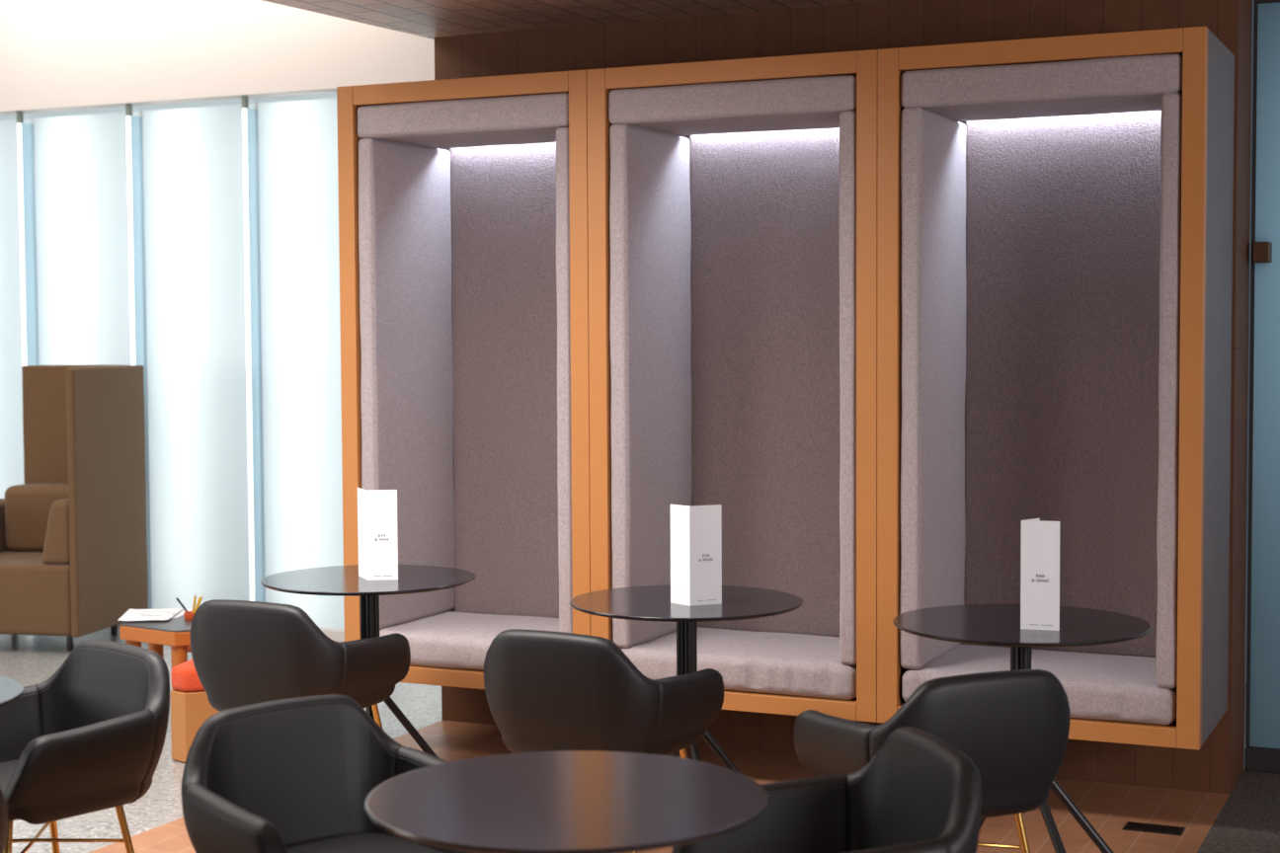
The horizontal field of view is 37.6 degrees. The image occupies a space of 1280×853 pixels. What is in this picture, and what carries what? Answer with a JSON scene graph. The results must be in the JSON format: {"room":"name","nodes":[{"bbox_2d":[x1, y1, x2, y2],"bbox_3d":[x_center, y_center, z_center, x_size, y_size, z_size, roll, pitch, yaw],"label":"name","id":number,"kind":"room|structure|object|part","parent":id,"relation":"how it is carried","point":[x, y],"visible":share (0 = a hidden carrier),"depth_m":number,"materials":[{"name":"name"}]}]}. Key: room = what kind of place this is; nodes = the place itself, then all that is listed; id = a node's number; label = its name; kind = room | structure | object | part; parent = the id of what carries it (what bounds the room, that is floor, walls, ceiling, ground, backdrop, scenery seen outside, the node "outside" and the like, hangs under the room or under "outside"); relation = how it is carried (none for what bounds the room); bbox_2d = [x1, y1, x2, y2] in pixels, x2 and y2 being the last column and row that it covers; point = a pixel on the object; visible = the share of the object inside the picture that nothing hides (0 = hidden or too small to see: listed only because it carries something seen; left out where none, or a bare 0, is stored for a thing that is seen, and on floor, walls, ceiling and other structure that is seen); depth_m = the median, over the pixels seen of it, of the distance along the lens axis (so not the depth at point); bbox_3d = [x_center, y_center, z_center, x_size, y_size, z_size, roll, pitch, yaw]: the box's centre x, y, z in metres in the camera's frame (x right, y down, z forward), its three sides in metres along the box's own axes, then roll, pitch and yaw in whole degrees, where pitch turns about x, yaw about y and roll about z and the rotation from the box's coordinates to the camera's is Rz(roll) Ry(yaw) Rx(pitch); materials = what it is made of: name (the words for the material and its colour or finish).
{"room":"lounge cafe","nodes":[
{"label":"lounge cafe","id":0,"kind":"room"},
{"bbox_2d":[0,91,336,120],"bbox_3d":[-2.807,-1.300,10.192,8.400,4.600,0.120,1,3,24],"label":"window frame","id":1,"kind":"structure","parent":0,"point":[322,95],"depth_m":9.95,"materials":[{"name":"white metal"}]},
{"bbox_2d":[117,621,344,641],"bbox_3d":[-2.910,0.985,10.055,8.400,0.052,0.440,1,3,24],"label":"sill","id":2,"kind":"structure","parent":1,"relation":"attached to","point":[338,635],"depth_m":9.17,"materials":[{"name":"white paint"}]},
{"bbox_2d":[0,0,434,115],"bbox_3d":[-3.027,-2.605,9.657,8.400,1.936,0.119,1,3,24],"label":"ceiling","id":3,"kind":"structure","parent":0,"point":[56,55],"depth_m":9.29,"materials":[{"name":"white paint"}]},
{"bbox_2d":[0,118,36,498],"bbox_3d":[-3.530,-0.344,10.023,0.714,2.610,0.120,1,3,24],"label":"window","id":4,"kind":"structure","parent":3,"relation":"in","point":[11,349],"depth_m":9.96,"materials":[{"name":"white glass"}]},
{"bbox_2d":[16,110,149,609],"bbox_3d":[-2.882,-0.332,9.728,0.714,2.610,0.120,1,3,24],"label":"window","id":5,"kind":"structure","parent":3,"relation":"in","point":[80,162],"depth_m":9.75,"materials":[{"name":"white glass"}]},
{"bbox_2d":[125,103,263,609],"bbox_3d":[-2.235,-0.321,9.433,0.714,2.610,0.120,1,3,24],"label":"window","id":6,"kind":"structure","parent":3,"relation":"in","point":[193,182],"depth_m":9.48,"materials":[{"name":"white glass"}]},
{"bbox_2d":[241,95,344,629],"bbox_3d":[-1.588,-0.309,9.138,0.714,2.610,0.120,1,3,24],"label":"window","id":7,"kind":"structure","parent":3,"relation":"in","point":[296,141],"depth_m":9.22,"materials":[{"name":"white glass"}]},
{"bbox_2d":[262,0,892,39],"bbox_3d":[1.024,-1.694,2.966,7.850,0.832,6.805,1,3,24],"label":"ceiling","id":8,"kind":"structure","parent":0,"point":[430,19],"depth_m":6.58,"materials":[{"name":"wood"}]},
{"bbox_2d":[0,625,1246,852],"bbox_3d":[-4.347,1.325,4.698,10.238,0.060,11.800,1,3,24],"label":"floor","id":9,"kind":"structure","parent":0,"point":[29,660],"depth_m":7.08,"materials":[{"name":"grey carpet"}]},
{"bbox_2d":[0,364,148,651],"bbox_3d":[-2.942,0.381,9.173,0.800,1.350,0.753,0,3,11],"label":"armchair","id":10,"kind":"object","parent":9,"relation":"on","point":[73,535],"visible":0.98,"depth_m":9.07,"materials":[{"name":"beige fabric"}]},
{"bbox_3d":[-3.270,0.673,9.226,0.137,0.587,0.687,0,3,11],"label":"armrest","id":11,"kind":"part","parent":10,"relation":"part of","materials":[{"name":"beige fabric"}]},
{"bbox_3d":[-2.900,0.799,9.161,0.627,0.341,0.693,0,3,11],"label":"seat","id":12,"kind":"part","parent":10,"relation":"part of","materials":[{"name":"beige fabric"}]},
{"bbox_2d":[4,483,69,552],"bbox_3d":[-2.848,0.457,9.365,0.600,0.335,0.236,0,3,11],"label":"cushion","id":13,"kind":"object","parent":10,"relation":"on","point":[27,506],"depth_m":9.28,"materials":[{"name":"beige fabric"}]},
{"bbox_2d":[42,497,70,564],"bbox_3d":[-2.695,0.487,8.997,0.163,0.310,0.444,0,3,11],"label":"cushion","id":14,"kind":"object","parent":10,"relation":"on","point":[56,549],"depth_m":8.78,"materials":[{"name":"beige fabric"}]},
{"bbox_3d":[-2.710,1.022,8.927,0.032,0.092,0.032,0,3,11],"label":"leg","id":15,"kind":"part","parent":10,"relation":"part of","materials":[{"name":"grey metal"}]},
{"bbox_3d":[-2.627,0.999,9.379,0.032,0.092,0.032,0,3,11],"label":"leg","id":16,"kind":"part","parent":10,"relation":"part of","materials":[{"name":"grey metal"}]},
{"bbox_2d":[119,615,191,689],"bbox_3d":[-1.672,0.942,7.156,0.589,0.423,0.562,1,3,24],"label":"table","id":17,"kind":"object","parent":9,"relation":"on","point":[173,632],"visible":0.16,"depth_m":6.94,"materials":[{"name":"orange paint"}]},
{"bbox_3d":[-1.898,0.976,7.050,0.058,0.362,0.058,1,3,24],"label":"leg","id":18,"kind":"part","parent":17,"relation":"part of","materials":[{"name":"orange paint"}]},
{"bbox_3d":[-1.878,0.963,7.299,0.058,0.362,0.058,1,3,24],"label":"leg","id":19,"kind":"part","parent":17,"relation":"part of","materials":[{"name":"orange paint"}]},
{"bbox_3d":[-1.692,0.982,6.909,0.058,0.362,0.058,1,3,24],"label":"leg","id":20,"kind":"part","parent":17,"relation":"part of","materials":[{"name":"orange paint"}]},
{"bbox_2d":[170,608,195,618],"bbox_3d":[-1.839,0.724,7.248,0.164,0.003,0.320,0,3,6],"label":"paper sheet","id":21,"kind":"object","parent":17,"relation":"on","point":[180,613],"visible":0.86,"depth_m":7.26,"materials":[{"name":"white paper"}]},
{"bbox_2d":[118,608,183,621],"bbox_3d":[-1.874,0.719,7.205,0.206,0.005,0.310,-1,3,-7],"label":"paper sheet","id":22,"kind":"object","parent":21,"relation":"on","point":[163,613],"visible":1,"depth_m":7.20,"materials":[{"name":"white paper"}]},
{"bbox_2d":[183,611,194,620],"bbox_3d":[-1.698,0.717,7.117,0.058,0.028,0.058,1,3,24],"label":"pencil cup","id":23,"kind":"object","parent":17,"relation":"on","point":[188,616],"visible":0.58,"depth_m":7.09,"materials":[{"name":"orange plastic"}]},
{"bbox_2d":[175,597,189,613],"bbox_3d":[-1.735,0.689,7.145,0.072,0.073,0.008,1,3,26],"label":"pen","id":24,"kind":"object","parent":23,"relation":"in","point":[177,599],"visible":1,"depth_m":7.14,"materials":[{"name":"black plastic"}]},
{"bbox_2d":[191,593,196,613],"bbox_3d":[-1.687,0.676,7.102,0.008,0.099,0.032,-3,4,-42],"label":"pencil","id":25,"kind":"object","parent":23,"relation":"in","point":[195,596],"visible":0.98,"depth_m":7.10,"materials":[{"name":"orange paint"}]},
{"bbox_2d":[194,594,202,613],"bbox_3d":[-1.674,0.679,7.112,0.041,0.093,0.009,0,3,8],"label":"pencil","id":26,"kind":"object","parent":23,"relation":"in","point":[200,598],"visible":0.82,"depth_m":7.11,"materials":[{"name":"orange paint"}]},
{"bbox_2d":[170,659,219,762],"bbox_3d":[-1.506,1.008,6.708,0.321,0.335,0.323,1,3,24],"label":"stool","id":27,"kind":"object","parent":9,"relation":"on","point":[191,707],"visible":0.3,"depth_m":6.58,"materials":[{"name":"paint"}]},
{"bbox_2d":[170,659,204,692],"bbox_3d":[-1.506,0.882,6.701,0.317,0.084,0.319,1,3,24],"label":"seat cushion","id":28,"kind":"object","parent":27,"relation":"on","point":[184,677],"depth_m":6.58,"materials":[{"name":"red fabric"}]},
{"bbox_2d":[88,720,1229,852],"bbox_3d":[-1.379,1.426,2.416,2.943,0.060,10.105,1,3,24],"label":"floor","id":29,"kind":"structure","parent":0,"point":[1108,807],"depth_m":5.88,"materials":[{"name":"wood"}]},
{"bbox_2d":[0,787,7,852],"bbox_3d":[-1.483,0.971,3.464,0.499,0.742,0.559,2,4,39],"label":"tub chair","id":30,"kind":"object","parent":29,"relation":"on","point":[3,806],"visible":1,"depth_m":3.49,"materials":[{"name":"black leather"}]},
{"bbox_2d":[0,675,23,707],"bbox_3d":[-1.655,0.945,4.004,0.664,0.740,0.664,1,3,24],"label":"round table","id":31,"kind":"object","parent":29,"relation":"on","point":[11,689],"visible":1,"depth_m":4.05,"materials":[{"name":"black laminate"}]},
{"bbox_2d":[0,640,169,852],"bbox_3d":[-1.430,0.917,4.502,0.559,0.742,0.499,2,4,41],"label":"tub chair","id":32,"kind":"object","parent":29,"relation":"on","point":[90,737],"visible":0.97,"depth_m":4.46,"materials":[{"name":"black leather"}]},
{"bbox_3d":[-1.433,1.095,4.240,0.019,0.405,0.098,0,3,0],"label":"leg","id":33,"kind":"part","parent":32,"relation":"part of","materials":[{"name":"gold metal"}]},
{"bbox_3d":[-1.464,0.856,4.460,0.376,0.065,0.396,2,4,41],"label":"seat","id":34,"kind":"part","parent":32,"relation":"part of","materials":[{"name":"black leather"}]},
{"bbox_3d":[-1.605,0.778,4.588,0.176,0.233,0.372,2,4,41],"label":"armrest","id":35,"kind":"part","parent":32,"relation":"part of","materials":[{"name":"black leather"}]},
{"bbox_3d":[-1.470,1.069,4.731,0.019,0.406,0.105,0,3,4],"label":"leg","id":36,"kind":"part","parent":32,"relation":"part of","materials":[{"name":"gold metal"}]},
{"bbox_3d":[-1.317,0.789,4.335,0.176,0.233,0.372,2,4,41],"label":"armrest","id":37,"kind":"part","parent":32,"relation":"part of","materials":[{"name":"black leather"}]},
{"bbox_3d":[-1.325,0.716,4.613,0.526,0.352,0.177,2,4,41],"label":"backrest","id":38,"kind":"part","parent":32,"relation":"part of","materials":[{"name":"black leather"}]},
{"bbox_3d":[-1.206,1.080,4.498,0.105,0.406,0.019,-1,3,-11],"label":"leg","id":39,"kind":"part","parent":32,"relation":"part of","materials":[{"name":"gold metal"}]},
{"bbox_2d":[189,599,410,728],"bbox_3d":[-1.022,0.858,5.602,0.559,0.742,0.499,1,3,25],"label":"tub chair","id":40,"kind":"object","parent":29,"relation":"on","point":[245,653],"visible":0.84,"depth_m":5.38,"materials":[{"name":"black leather"}]},
{"bbox_3d":[-1.090,0.671,5.446,0.526,0.352,0.177,1,3,25],"label":"backrest","id":41,"kind":"part","parent":40,"relation":"part of","materials":[{"name":"black leather"}]},
{"bbox_3d":[-0.830,0.724,5.556,0.176,0.233,0.372,1,3,25],"label":"armrest","id":42,"kind":"part","parent":40,"relation":"part of","materials":[{"name":"black leather"}]},
{"bbox_3d":[-0.775,1.014,5.724,0.098,0.405,0.019,-2,3,-24],"label":"leg","id":43,"kind":"part","parent":40,"relation":"part of","materials":[{"name":"gold metal"}]},
{"bbox_2d":[180,694,476,852],"bbox_3d":[-0.605,0.950,3.774,0.559,0.742,0.499,-3,4,-40],"label":"tub chair","id":44,"kind":"object","parent":29,"relation":"on","point":[292,775],"visible":0.8,"depth_m":3.88,"materials":[{"name":"black leather"}]},
{"bbox_3d":[-0.722,0.823,3.608,0.176,0.233,0.372,-3,4,-40],"label":"armrest","id":45,"kind":"part","parent":44,"relation":"part of","materials":[{"name":"black leather"}]},
{"bbox_3d":[-0.572,0.888,3.731,0.376,0.065,0.396,-3,4,-40],"label":"seat","id":46,"kind":"part","parent":44,"relation":"part of","materials":[{"name":"black leather"}]},
{"bbox_3d":[-0.431,0.809,3.856,0.176,0.233,0.372,-3,4,-40],"label":"armrest","id":47,"kind":"part","parent":44,"relation":"part of","materials":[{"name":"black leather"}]},
{"bbox_2d":[260,564,476,757],"bbox_3d":[-0.846,0.843,5.901,0.664,0.740,0.664,1,3,24],"label":"round table","id":48,"kind":"object","parent":29,"relation":"on","point":[339,581],"visible":0.62,"depth_m":5.86,"materials":[{"name":"black laminate"}]},
{"bbox_3d":[-1.015,0.853,5.914,0.330,0.711,0.029,0,3,5],"label":"leg","id":49,"kind":"part","parent":48,"relation":"part of","materials":[{"name":"black metal"}]},
{"bbox_3d":[-0.815,0.861,5.734,0.200,0.711,0.275,1,3,24],"label":"leg","id":50,"kind":"part","parent":48,"relation":"part of","materials":[{"name":"black metal"}]},
{"bbox_2d":[357,487,398,580],"bbox_3d":[-0.837,0.335,5.836,0.168,0.280,0.062,2,4,35],"label":"menu card","id":51,"kind":"object","parent":48,"relation":"on","point":[376,509],"visible":1,"depth_m":5.81,"materials":[{"name":"white paper"}]},
{"bbox_3d":[-0.677,0.853,5.888,0.330,0.711,0.029,0,3,5],"label":"leg","id":52,"kind":"part","parent":48,"relation":"part of","materials":[{"name":"black metal"}]},
{"bbox_2d":[364,750,767,852],"bbox_3d":[-0.119,0.981,3.133,0.664,0.740,0.664,1,3,24],"label":"round table","id":53,"kind":"object","parent":29,"relation":"on","point":[567,801],"visible":1,"depth_m":3.06,"materials":[{"name":"black laminate"}]},
{"bbox_2d":[482,629,723,852],"bbox_3d":[-0.108,0.883,5.014,0.559,0.742,0.499,1,3,29],"label":"tub chair","id":54,"kind":"object","parent":29,"relation":"on","point":[545,690],"visible":0.92,"depth_m":4.79,"materials":[{"name":"black leather"}]},
{"bbox_3d":[-0.188,0.696,4.864,0.526,0.352,0.177,1,3,29],"label":"backrest","id":55,"kind":"part","parent":54,"relation":"part of","materials":[{"name":"black leather"}]},
{"bbox_3d":[0.147,1.040,5.116,0.098,0.405,0.019,-1,3,-19],"label":"leg","id":56,"kind":"part","parent":54,"relation":"part of","materials":[{"name":"gold metal"}]},
{"bbox_3d":[0.080,0.749,4.953,0.176,0.233,0.372,1,3,29],"label":"armrest","id":57,"kind":"part","parent":54,"relation":"part of","materials":[{"name":"black leather"}]},
{"bbox_2d":[569,584,803,774],"bbox_3d":[0.135,0.865,5.368,0.664,0.740,0.664,1,3,24],"label":"round table","id":58,"kind":"object","parent":29,"relation":"on","point":[644,602],"visible":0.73,"depth_m":5.33,"materials":[{"name":"black laminate"}]},
{"bbox_3d":[0.089,0.867,5.533,0.025,0.711,0.329,-1,3,-15],"label":"leg","id":59,"kind":"part","parent":58,"relation":"part of","materials":[{"name":"black metal"}]},
{"bbox_3d":[-0.034,0.875,5.382,0.331,0.711,0.030,0,3,6],"label":"leg","id":60,"kind":"part","parent":58,"relation":"part of","materials":[{"name":"black metal"}]},
{"bbox_3d":[0.180,0.883,5.205,0.025,0.711,0.329,-1,3,-15],"label":"leg","id":61,"kind":"part","parent":58,"relation":"part of","materials":[{"name":"black metal"}]},
{"bbox_2d":[670,504,721,606],"bbox_3d":[0.153,0.360,5.251,0.145,0.280,0.052,0,3,9],"label":"menu card","id":62,"kind":"object","parent":58,"relation":"on","point":[695,530],"visible":1,"depth_m":5.25,"materials":[{"name":"white paper"}]},
{"bbox_3d":[0.303,0.874,5.356,0.331,0.711,0.030,0,3,6],"label":"leg","id":63,"kind":"part","parent":58,"relation":"part of","materials":[{"name":"black metal"}]},
{"bbox_2d":[671,726,981,852],"bbox_3d":[0.340,0.959,3.489,0.499,0.742,0.559,-1,3,-13],"label":"tub chair","id":64,"kind":"object","parent":29,"relation":"on","point":[919,793],"visible":0.91,"depth_m":3.65,"materials":[{"name":"black leather"}]},
{"bbox_3d":[0.251,0.815,3.658,0.372,0.233,0.176,-1,3,-13],"label":"armrest","id":65,"kind":"part","parent":64,"relation":"part of","materials":[{"name":"black leather"}]},
{"bbox_3d":[0.340,0.834,3.285,0.372,0.233,0.176,-1,3,-13],"label":"armrest","id":66,"kind":"part","parent":64,"relation":"part of","materials":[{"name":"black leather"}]},
{"bbox_3d":[0.496,0.762,3.516,0.177,0.352,0.526,-1,3,-13],"label":"backrest","id":67,"kind":"part","parent":64,"relation":"part of","materials":[{"name":"black leather"}]},
{"bbox_2d":[794,669,1070,852],"bbox_3d":[0.699,0.909,4.428,0.559,0.742,0.499,-2,3,-23],"label":"tub chair","id":68,"kind":"object","parent":29,"relation":"on","point":[1013,726],"visible":0.67,"depth_m":4.22,"materials":[{"name":"black leather"}]},
{"bbox_3d":[0.504,0.776,4.388,0.176,0.233,0.372,-2,3,-23],"label":"armrest","id":69,"kind":"part","parent":68,"relation":"part of","materials":[{"name":"black leather"}]},
{"bbox_3d":[0.760,0.722,4.270,0.526,0.352,0.177,-2,3,-23],"label":"backrest","id":70,"kind":"part","parent":68,"relation":"part of","materials":[{"name":"black leather"}]},
{"bbox_3d":[0.916,1.074,4.378,0.105,0.406,0.019,1,3,30],"label":"leg","id":71,"kind":"part","parent":68,"relation":"part of","materials":[{"name":"gold metal"}]},
{"bbox_2d":[892,603,1152,852],"bbox_3d":[1.000,0.882,4.939,0.664,0.740,0.664,1,3,24],"label":"round table","id":72,"kind":"object","parent":29,"relation":"on","point":[996,624],"visible":0.76,"depth_m":4.87,"materials":[{"name":"black laminate"}]},
{"bbox_3d":[0.941,0.884,5.098,0.025,0.711,0.329,-1,3,-20],"label":"leg","id":73,"kind":"part","parent":72,"relation":"part of","materials":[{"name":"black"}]},
{"bbox_3d":[0.834,0.891,4.967,0.332,0.711,0.033,0,3,11],"label":"leg","id":74,"kind":"part","parent":72,"relation":"part of","materials":[{"name":"black metal"}]},
{"bbox_2d":[1020,518,1059,631],"bbox_3d":[1.032,0.377,4.807,0.098,0.280,0.076,1,3,24],"label":"menu card","id":75,"kind":"object","parent":72,"relation":"on","point":[1040,539],"visible":1,"depth_m":4.78,"materials":[{"name":"white paper"}]},
{"bbox_3d":[1.060,0.900,4.780,0.025,0.711,0.329,-1,3,-20],"label":"leg","id":76,"kind":"part","parent":72,"relation":"part of","materials":[{"name":"black metal"}]},
{"bbox_3d":[1.167,0.892,4.912,0.332,0.711,0.033,0,3,11],"label":"leg","id":77,"kind":"part","parent":72,"relation":"part of","materials":[{"name":"black metal"}]},
{"bbox_2d":[1122,821,1185,835],"bbox_3d":[1.547,1.210,5.655,0.170,0.006,0.092,1,3,24],"label":"floor vent","id":78,"kind":"object","parent":29,"relation":"in","point":[1135,827],"visible":1,"depth_m":5.65,"materials":[{"name":"brown metal"}]},
{"bbox_2d":[434,0,1252,794],"bbox_3d":[0.635,-0.156,6.777,2.943,2.628,0.353,1,3,24],"label":"wall","id":79,"kind":"structure","parent":0,"point":[1217,766],"depth_m":6.31,"materials":[{"name":"wood"}]},
{"bbox_2d":[336,69,590,689],"bbox_3d":[-0.481,-0.156,6.732,0.975,2.091,0.643,1,3,24],"label":"booth","id":80,"kind":"object","parent":79,"relation":"attached to","point":[463,232],"visible":0.65,"depth_m":6.83,"materials":[{"name":"paint"}]},
{"bbox_2d":[358,138,454,630],"bbox_3d":[-0.846,-0.157,6.857,0.078,1.743,0.559,1,3,24],"label":"cushion","id":81,"kind":"object","parent":80,"relation":"on","point":[406,190],"depth_m":6.80,"materials":[{"name":"grey fabric"}]},
{"bbox_3d":[-0.599,0.874,6.513,0.843,0.057,0.044,1,3,24],"label":"frame rail","id":82,"kind":"part","parent":80,"relation":"part of","materials":[{"name":"paint"}]},
{"bbox_3d":[-0.611,-1.152,6.408,0.843,0.068,0.044,1,3,24],"label":"frame rail","id":83,"kind":"part","parent":80,"relation":"part of","materials":[{"name":"paint"}]},
{"bbox_2d":[357,92,568,148],"bbox_3d":[-0.518,-1.071,6.615,0.840,0.119,0.481,1,3,24],"label":"cushion","id":84,"kind":"object","parent":80,"relation":"on","point":[412,120],"depth_m":6.44,"materials":[{"name":"grey fabric"}]},
{"bbox_2d":[379,611,559,670],"bbox_3d":[-0.495,0.774,6.736,0.833,0.123,0.546,1,3,24],"label":"seat cushion","id":85,"kind":"object","parent":80,"relation":"on","point":[438,640],"depth_m":6.64,"materials":[{"name":"grey fabric"}]},
{"bbox_2d":[449,142,559,618],"bbox_3d":[-0.369,-0.224,6.963,0.728,1.881,0.074,1,3,24],"label":"cushion","id":86,"kind":"object","parent":80,"relation":"on","point":[504,482],"depth_m":6.99,"materials":[{"name":"grey fabric"}]},
{"bbox_2d":[556,127,572,633],"bbox_3d":[-0.143,-0.144,6.536,0.069,1.743,0.557,1,3,24],"label":"cushion","id":87,"kind":"object","parent":80,"relation":"on","point":[564,135],"depth_m":6.28,"materials":[{"name":"grey fabric"}]},
{"bbox_2d":[586,49,877,722],"bbox_3d":[0.415,-0.140,6.323,0.992,2.091,0.643,1,3,24],"label":"booth","id":88,"kind":"object","parent":79,"relation":"attached to","point":[732,203],"visible":0.77,"depth_m":6.41,"materials":[{"name":"paint"}]},
{"bbox_2d":[609,124,692,647],"bbox_3d":[0.042,-0.140,6.452,0.077,1.746,0.559,1,3,24],"label":"cushion","id":89,"kind":"object","parent":88,"relation":"on","point":[651,168],"depth_m":6.33,"materials":[{"name":"grey fabric"}]},
{"bbox_3d":[0.286,-1.136,6.000,0.860,0.068,0.044,1,3,24],"label":"frame rail","id":90,"kind":"part","parent":88,"relation":"part of","materials":[{"name":"paint"}]},
{"bbox_2d":[608,75,856,135],"bbox_3d":[0.379,-1.055,6.207,0.861,0.119,0.481,1,3,24],"label":"cushion","id":91,"kind":"object","parent":88,"relation":"on","point":[681,105],"depth_m":6.03,"materials":[{"name":"grey fabric"}]},
{"bbox_2d":[620,627,856,700],"bbox_3d":[0.401,0.789,6.328,0.850,0.124,0.546,1,3,24],"label":"seat cushion","id":92,"kind":"object","parent":88,"relation":"on","point":[753,663],"depth_m":6.12,"materials":[{"name":"grey fabric"}]},
{"bbox_2d":[689,128,840,637],"bbox_3d":[0.528,-0.209,6.555,0.745,1.880,0.074,1,3,24],"label":"cushion","id":93,"kind":"object","parent":88,"relation":"on","point":[764,429],"depth_m":6.55,"materials":[{"name":"grey fabric"}]},
{"bbox_3d":[0.297,0.890,6.104,0.860,0.057,0.044,1,3,24],"label":"frame rail","id":94,"kind":"part","parent":88,"relation":"part of","materials":[{"name":"paint"}]},
{"bbox_2d":[839,110,856,664],"bbox_3d":[0.761,-0.127,6.124,0.069,1.746,0.557,1,3,24],"label":"cushion","id":95,"kind":"object","parent":88,"relation":"on","point":[847,119],"depth_m":5.87,"materials":[{"name":"grey fabric"}]},
{"bbox_2d":[877,26,1234,750],"bbox_3d":[1.313,-0.124,5.915,0.977,2.091,0.643,1,3,24],"label":"booth","id":96,"kind":"object","parent":79,"relation":"attached to","point":[1055,213],"visible":0.87,"depth_m":5.93,"materials":[{"name":"paint"}]},
{"bbox_2d":[899,107,966,669],"bbox_3d":[0.947,-0.124,6.040,0.079,1.744,0.558,1,3,24],"label":"cushion","id":97,"kind":"object","parent":96,"relation":"on","point":[932,140],"depth_m":5.89,"materials":[{"name":"grey fabric"}]},
{"bbox_3d":[1.195,0.906,5.695,0.845,0.057,0.044,1,3,24],"label":"frame rail","id":98,"kind":"part","parent":96,"relation":"part of","materials":[{"name":"paint"}]},
{"bbox_2d":[901,644,1177,725],"bbox_3d":[1.299,0.806,5.919,0.833,0.122,0.546,1,3,24],"label":"seat cushion","id":99,"kind":"object","parent":96,"relation":"on","point":[1103,684],"depth_m":5.79,"materials":[{"name":"grey fabric"}]},
{"bbox_3d":[1.183,-1.120,5.591,0.845,0.068,0.044,1,3,24],"label":"frame rail","id":100,"kind":"part","parent":96,"relation":"part of","materials":[{"name":"paint"}]},
{"bbox_2d":[900,53,1182,121],"bbox_3d":[1.276,-1.039,5.798,0.843,0.120,0.480,1,3,24],"label":"cushion","id":101,"kind":"object","parent":96,"relation":"on","point":[1013,85],"depth_m":5.62,"materials":[{"name":"grey fabric"}]},
{"bbox_2d":[963,110,1161,657],"bbox_3d":[1.426,-0.193,6.146,0.728,1.879,0.074,1,3,24],"label":"cushion","id":102,"kind":"object","parent":96,"relation":"on","point":[1062,214],"depth_m":6.12,"materials":[{"name":"grey fabric"}]},
{"bbox_2d":[1155,92,1182,688],"bbox_3d":[1.652,-0.111,5.718,0.068,1.744,0.557,1,3,24],"label":"cushion","id":103,"kind":"object","parent":96,"relation":"on","point":[1168,664],"depth_m":5.47,"materials":[{"name":"grey fabric"}]},
{"bbox_2d":[1244,746,1279,774],"bbox_3d":[4.060,1.165,5.529,4.358,0.080,0.100,1,3,24],"label":"baseboard","id":104,"kind":"structure","parent":79,"relation":"attached to","point":[1257,760],"depth_m":6.36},
{"bbox_2d":[1245,0,1279,748],"bbox_3d":[2.601,-0.171,6.067,1.212,2.545,0.140,1,3,24],"label":"window","id":105,"kind":"structure","parent":79,"relation":"in","point":[1262,724],"depth_m":6.32,"materials":[{"name":"blue glass"}]},
{"bbox_3d":[2.072,-0.169,6.354,0.012,2.518,0.058,1,3,24],"label":"frame","id":106,"kind":"part","parent":105,"relation":"part of","materials":[{"name":"metal"}]},
{"bbox_3d":[2.617,-1.423,6.038,1.200,0.041,0.058,1,3,24],"label":"frame","id":107,"kind":"part","parent":105,"relation":"part of","materials":[{"name":"metal"}]},
{"bbox_2d":[1197,770,1279,852],"bbox_3d":[2.295,1.443,1.671,4.362,0.060,11.800,1,3,24],"label":"floor","id":108,"kind":"structure","parent":0,"point":[1248,821],"depth_m":5.75,"materials":[{"name":"grey carpet"}]}
]}

